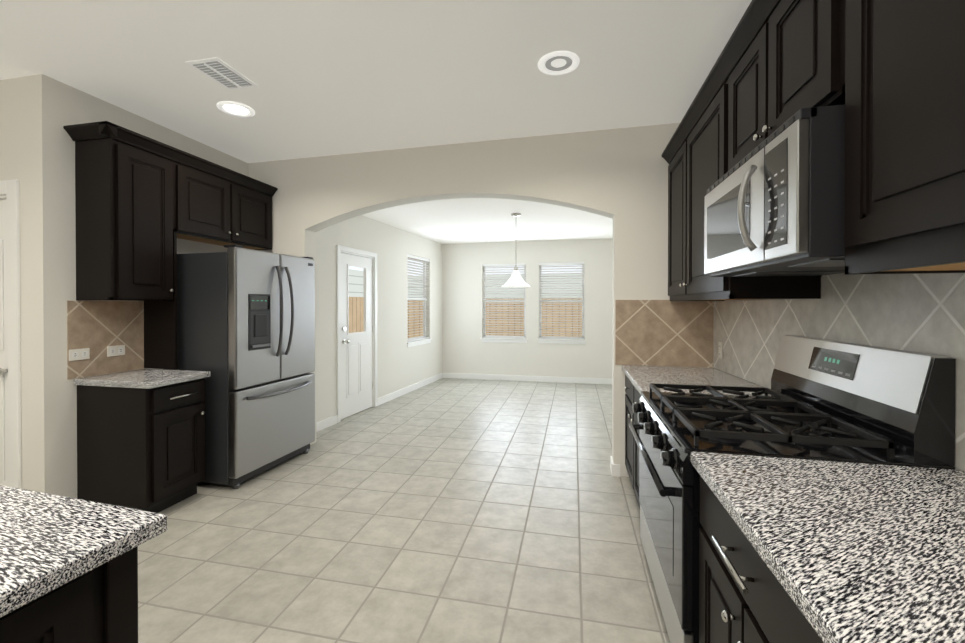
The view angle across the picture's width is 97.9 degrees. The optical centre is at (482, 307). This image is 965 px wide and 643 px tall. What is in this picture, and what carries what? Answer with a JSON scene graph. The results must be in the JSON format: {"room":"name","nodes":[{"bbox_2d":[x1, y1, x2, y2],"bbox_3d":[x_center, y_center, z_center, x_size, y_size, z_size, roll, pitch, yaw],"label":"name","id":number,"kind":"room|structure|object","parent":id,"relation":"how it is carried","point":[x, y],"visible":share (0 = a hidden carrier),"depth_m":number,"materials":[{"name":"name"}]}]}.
{"room":"kitchen","nodes":[
{"label":"kitchen","id":0,"kind":"room"},
{"bbox_2d":[0,76,29,489],"bbox_3d":[-4.003,-0.034,2.902,2.520,2.765,0.120,0,0,12],"label":"wall","id":1,"kind":"structure","parent":0,"point":[13,134],"depth_m":2.59,"materials":[{"name":"paint"}]},
{"bbox_2d":[0,199,8,485],"bbox_3d":[-3.334,0.327,2.709,0.796,2.021,0.118,0,0,12],"label":"pantry door","id":2,"kind":"structure","parent":1,"relation":"in","point":[4,477],"depth_m":2.66,"materials":[{"name":"white wood"}]},
{"bbox_2d":[0,179,21,488],"bbox_3d":[-3.325,0.282,2.748,1.000,2.135,0.138,0,0,12],"label":"door frame","id":3,"kind":"structure","parent":1,"relation":"attached to","point":[10,191],"depth_m":2.58,"materials":[{"name":"white wood"}]},
{"bbox_2d":[27,74,247,497],"bbox_3d":[-2.544,-0.038,3.399,0.120,2.765,1.710,0,0,12],"label":"wall","id":4,"kind":"structure","parent":0,"point":[54,106],"depth_m":2.61,"materials":[{"name":"paint"}]},
{"bbox_2d":[67,301,143,379],"bbox_3d":[-2.586,0.206,2.904,0.007,0.502,0.482,0,0,12],"label":"tile backsplash","id":5,"kind":"structure","parent":4,"relation":"attached to","point":[97,328],"depth_m":2.88,"materials":[{"name":"beige tile"}]},
{"bbox_2d":[69,348,89,360],"bbox_3d":[-2.615,0.304,2.726,0.010,0.072,0.115,0,0,12],"label":"electrical outlet","id":6,"kind":"object","parent":5,"relation":"attached to","point":[79,354],"visible":1,"depth_m":2.72,"materials":[{"name":"white plastic"}]},
{"bbox_2d":[107,345,124,356],"bbox_3d":[-2.568,0.303,2.946,0.010,0.072,0.115,0,0,12],"label":"electrical outlet","id":7,"kind":"object","parent":5,"relation":"attached to","point":[117,350],"visible":1,"depth_m":2.94,"materials":[{"name":"white plastic"}]},
{"bbox_2d":[71,121,178,300],"bbox_3d":[-2.436,-0.608,2.885,0.303,1.078,0.420,0,0,12],"label":"upper cabinet","id":8,"kind":"object","parent":4,"relation":"attached to","point":[143,203],"depth_m":2.72,"materials":[{"name":"black wood"}]},
{"bbox_2d":[179,149,274,248],"bbox_3d":[-2.281,-0.865,3.597,0.303,0.574,1.040,0,0,12],"label":"upper cabinet","id":9,"kind":"object","parent":4,"relation":"attached to","point":[218,205],"depth_m":3.48,"materials":[{"name":"black wood"}]},
{"bbox_2d":[0,0,751,162],"bbox_3d":[-2.201,-1.441,0.613,7.010,0.080,7.010,0,0,12],"label":"ceiling","id":10,"kind":"structure","parent":0,"point":[333,77],"depth_m":2.43,"materials":[{"name":"paint"}]},
{"bbox_2d":[185,57,258,89],"bbox_3d":[-1.570,-1.406,2.548,0.220,0.017,0.320,0,0,12],"label":"ceiling vent","id":11,"kind":"object","parent":10,"relation":"in","point":[221,72],"visible":1,"depth_m":2.52,"materials":[{"name":"white metal"}]},
{"bbox_2d":[217,101,254,116],"bbox_3d":[-1.759,-1.411,2.998,0.236,0.012,0.236,0,0,12],"label":"recessed light","id":12,"kind":"object","parent":10,"relation":"in","point":[233,108],"visible":1,"depth_m":2.99,"materials":[{"name":"white plastic"}]},
{"bbox_2d":[538,51,579,74],"bbox_3d":[0.440,-1.407,2.428,0.236,0.012,0.236,0,0,12],"label":"recessed light","id":13,"kind":"object","parent":10,"relation":"in","point":[558,62],"visible":1,"depth_m":2.42,"materials":[{"name":"white"}]},
{"bbox_2d":[316,215,442,422],"bbox_3d":[-1.384,-0.055,6.010,0.120,2.765,3.880,0,0,17],"label":"wall","id":14,"kind":"structure","parent":0,"point":[401,364],"depth_m":5.89,"materials":[{"name":"paint"}]},
{"bbox_2d":[336,245,376,422],"bbox_3d":[-1.608,0.304,5.271,0.136,2.057,0.852,0,0,17],"label":"door frame","id":15,"kind":"structure","parent":14,"relation":"attached to","point":[350,251],"depth_m":5.19,"materials":[{"name":"white wood"}]},
{"bbox_2d":[341,253,372,418],"bbox_3d":[-1.578,0.337,5.269,0.128,1.967,0.709,0,0,12],"label":"door","id":16,"kind":"structure","parent":14,"relation":"in","point":[356,376],"depth_m":5.23,"materials":[{"name":"white wood"}]},
{"bbox_2d":[316,373,442,431],"bbox_3d":[-1.319,1.280,6.003,0.014,0.095,3.843,0,0,17],"label":"baseboard","id":17,"kind":"structure","parent":14,"relation":"attached to","point":[326,423],"depth_m":6.05,"materials":[{"name":"white wood"}]},
{"bbox_2d":[407,258,431,346],"bbox_3d":[-1.078,-0.109,6.920,0.140,1.450,0.887,0,0,17],"label":"window","id":18,"kind":"structure","parent":14,"relation":"in","point":[418,342],"depth_m":7.22,"materials":[{"name":"white"}]},
{"bbox_2d":[407,254,428,341],"bbox_3d":[-1.067,-0.148,6.916,0.052,1.369,0.815,0,0,17],"label":"window blind","id":19,"kind":"object","parent":18,"relation":"attached to","point":[421,259],"visible":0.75,"depth_m":6.90,"materials":[{"name":"white plastic"}]},
{"bbox_2d":[138,378,669,642],"bbox_3d":[-1.778,1.391,2.577,7.010,0.080,10.990,0,0,12],"label":"floor","id":20,"kind":"structure","parent":0,"point":[449,510],"depth_m":2.46,"materials":[{"name":"tile"}]},
{"bbox_2d":[0,549,137,642],"bbox_3d":[-1.643,0.938,0.774,1.647,0.850,0.854,0,0,12],"label":"base cabinet","id":21,"kind":"object","parent":20,"relation":"on","point":[103,608],"depth_m":0.84,"materials":[{"name":"black wood"}]},
{"bbox_2d":[0,485,166,628],"bbox_3d":[-1.783,0.497,0.156,1.740,0.040,2.220,0,0,12],"label":"countertop","id":22,"kind":"structure","parent":21,"relation":"on","point":[50,544],"depth_m":0.86,"materials":[{"name":"multicoloured stone"}]},
{"bbox_2d":[74,369,210,512],"bbox_3d":[-2.286,0.904,2.859,0.611,0.890,0.452,0,0,12],"label":"base cabinet","id":23,"kind":"object","parent":20,"relation":"on","point":[141,439],"visible":1,"depth_m":2.69,"materials":[{"name":"black wood"}]},
{"bbox_2d":[164,245,314,488],"bbox_3d":[-1.973,0.441,3.561,0.788,1.805,0.890,0,0,15],"label":"refrigerator","id":24,"kind":"object","parent":20,"relation":"on","point":[246,327],"visible":0.9,"depth_m":3.19,"materials":[{"name":"grey metal"}]},
{"bbox_2d":[622,365,770,508],"bbox_3d":[1.343,0.904,2.742,0.738,0.890,1.061,0,0,12],"label":"base cabinet","id":25,"kind":"object","parent":20,"relation":"on","point":[639,379],"visible":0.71,"depth_m":2.82,"materials":[{"name":"grey stone"}]},
{"bbox_2d":[699,480,794,642],"bbox_3d":[0.956,0.937,0.891,0.708,0.850,0.830,0,0,12],"label":"base cabinet","id":26,"kind":"object","parent":20,"relation":"on","point":[739,603],"depth_m":1.05,"materials":[{"name":"black wood"}]},
{"bbox_2d":[691,452,964,642],"bbox_3d":[0.734,0.499,-0.086,0.728,0.040,2.828,0,0,12],"label":"countertop","id":27,"kind":"structure","parent":26,"relation":"on","point":[862,552],"depth_m":0.86,"materials":[{"name":"multicoloured stone"}]},
{"bbox_2d":[629,335,955,642],"bbox_3d":[1.089,0.749,1.769,0.801,1.214,0.936,0,0,12],"label":"gas range","id":28,"kind":"object","parent":20,"relation":"on","point":[832,400],"visible":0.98,"depth_m":1.48,"materials":[{"name":"black metal"}]},
{"bbox_2d":[795,612,818,642],"bbox_3d":[0.806,0.942,0.205,0.708,0.850,0.883,0,0,12],"label":"base cabinet","id":29,"kind":"object","parent":20,"relation":"on","point":[802,633],"depth_m":0.74,"materials":[{"name":"black wood"}]},
{"bbox_2d":[248,123,713,476],"bbox_3d":[-0.230,-0.040,3.743,4.253,2.765,0.266,0,0,12],"label":"wall","id":30,"kind":"structure","parent":0,"point":[619,176],"depth_m":3.51,"materials":[{"name":"paint"}]},
{"bbox_2d":[610,456,619,476],"bbox_3d":[1.446,1.298,3.356,0.808,0.095,0.199,0,0,12],"label":"baseboard","id":31,"kind":"structure","parent":30,"relation":"attached to","point":[615,470],"depth_m":3.34,"materials":[{"name":"white wood"}]},
{"bbox_2d":[615,300,713,367],"bbox_3d":[1.402,0.198,3.258,0.707,0.514,0.023,0,0,12],"label":"tile backsplash","id":32,"kind":"structure","parent":30,"relation":"attached to","point":[663,333],"depth_m":3.25,"materials":[{"name":"beige tile"}]},
{"bbox_2d":[362,198,612,243],"bbox_3d":[0.272,-1.211,5.700,4.340,0.080,3.980,0,0,12],"label":"ceiling","id":33,"kind":"structure","parent":0,"point":[464,220],"depth_m":5.72,"materials":[{"name":"paint"}]},
{"bbox_2d":[502,213,529,286],"bbox_3d":[0.419,-0.714,5.252,0.360,0.908,0.360,0,0,12],"label":"pendant light","id":34,"kind":"object","parent":33,"relation":"hanging from","point":[515,280],"visible":1,"depth_m":5.19,"materials":[{"name":"white glass"}]},
{"bbox_2d":[442,238,612,378],"bbox_3d":[0.916,-0.066,7.543,3.620,2.765,0.120,0,0,12],"label":"wall","id":35,"kind":"structure","parent":0,"point":[465,350],"depth_m":7.50,"materials":[{"name":"paint"}]},
{"bbox_2d":[480,266,527,342],"bbox_3d":[0.394,-0.082,7.636,0.860,1.425,0.140,0,0,12],"label":"window","id":36,"kind":"structure","parent":35,"relation":"in","point":[516,340],"depth_m":7.62,"materials":[{"name":"white"}]},
{"bbox_2d":[483,263,525,337],"bbox_3d":[0.392,-0.120,7.623,0.788,1.344,0.053,0,0,12],"label":"window blind","id":37,"kind":"object","parent":36,"relation":"attached to","point":[493,265],"visible":0.98,"depth_m":7.62,"materials":[{"name":"white plastic"}]},
{"bbox_2d":[443,373,611,383],"bbox_3d":[0.951,1.270,7.476,3.480,0.095,0.014,0,0,12],"label":"baseboard","id":38,"kind":"structure","parent":35,"relation":"attached to","point":[531,378],"depth_m":7.48,"materials":[{"name":"white wood"}]},
{"bbox_2d":[537,262,585,343],"bbox_3d":[1.396,-0.080,7.418,0.850,1.425,0.140,0,0,12],"label":"window","id":39,"kind":"structure","parent":35,"relation":"in","point":[571,341],"depth_m":7.40,"materials":[{"name":"white"}]},
{"bbox_2d":[539,262,583,338],"bbox_3d":[1.393,-0.118,7.405,0.778,1.344,0.053,0,0,12],"label":"window blind","id":40,"kind":"object","parent":39,"relation":"attached to","point":[577,278],"visible":1,"depth_m":7.40,"materials":[{"name":"white plastic"}]},
{"bbox_2d":[724,273,962,470],"bbox_3d":[1.588,-0.027,1.835,0.120,2.765,10.990,0,0,12],"label":"wall","id":41,"kind":"structure","parent":0,"point":[795,299],"depth_m":2.31,"materials":[{"name":"paint"}]},
{"bbox_2d":[666,128,681,299],"bbox_3d":[1.550,-0.623,2.883,0.398,1.108,0.641,0,0,12],"label":"upper cabinet","id":42,"kind":"object","parent":41,"relation":"attached to","point":[673,154],"depth_m":3.00,"materials":[{"name":"black wood"}]},
{"bbox_2d":[678,60,821,299],"bbox_3d":[1.430,-0.619,2.333,0.398,1.108,0.794,0,0,12],"label":"upper cabinet","id":43,"kind":"object","parent":41,"relation":"attached to","point":[701,130],"depth_m":2.31,"materials":[{"name":"black wood"}]},
{"bbox_2d":[722,0,833,175],"bbox_3d":[1.255,-0.891,1.523,0.398,0.553,0.860,0,0,12],"label":"upper cabinet","id":44,"kind":"object","parent":41,"relation":"attached to","point":[780,62],"depth_m":1.52,"materials":[{"name":"black wood"}]},
{"bbox_2d":[704,104,844,276],"bbox_3d":[1.177,-0.348,1.543,0.554,0.419,0.856,0,0,12],"label":"over-the-range microwave","id":45,"kind":"object","parent":44,"relation":"attached to","point":[774,203],"visible":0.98,"depth_m":1.27,"materials":[{"name":"silver metal"}]},
{"bbox_2d":[714,273,964,470],"bbox_3d":[1.268,0.170,0.811,0.069,0.604,4.811,0,0,12],"label":"tile backsplash","id":46,"kind":"structure","parent":41,"relation":"attached to","point":[922,313],"depth_m":1.63,"materials":[{"name":"beige tile"}]},
{"bbox_2d":[718,342,722,358],"bbox_3d":[1.711,0.307,3.023,0.010,0.115,0.072,0,0,12],"label":"electrical outlet","id":47,"kind":"object","parent":46,"relation":"attached to","point":[720,349],"visible":1,"depth_m":3.01,"materials":[{"name":"white plastic"}]},
{"bbox_2d":[826,0,964,271],"bbox_3d":[1.043,-0.634,0.551,0.398,1.053,1.132,0,0,12],"label":"upper cabinet","id":48,"kind":"object","parent":41,"relation":"attached to","point":[890,74],"depth_m":0.93,"materials":[{"name":"black wood"}]},
{"label":"outside","id":49,"kind":"structure","parent":0,"visible":0},
{"bbox_2d":[349,266,363,332],"bbox_3d":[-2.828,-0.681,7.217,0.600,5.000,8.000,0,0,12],"label":"window","id":50,"kind":"structure","parent":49,"point":[356,299],"depth_m":8.33,"materials":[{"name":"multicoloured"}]},
{"bbox_2d":[407,260,581,337],"bbox_3d":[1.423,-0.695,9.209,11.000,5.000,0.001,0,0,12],"label":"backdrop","id":51,"kind":"structure","parent":49,"point":[516,315],"depth_m":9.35,"materials":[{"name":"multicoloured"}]}
]}

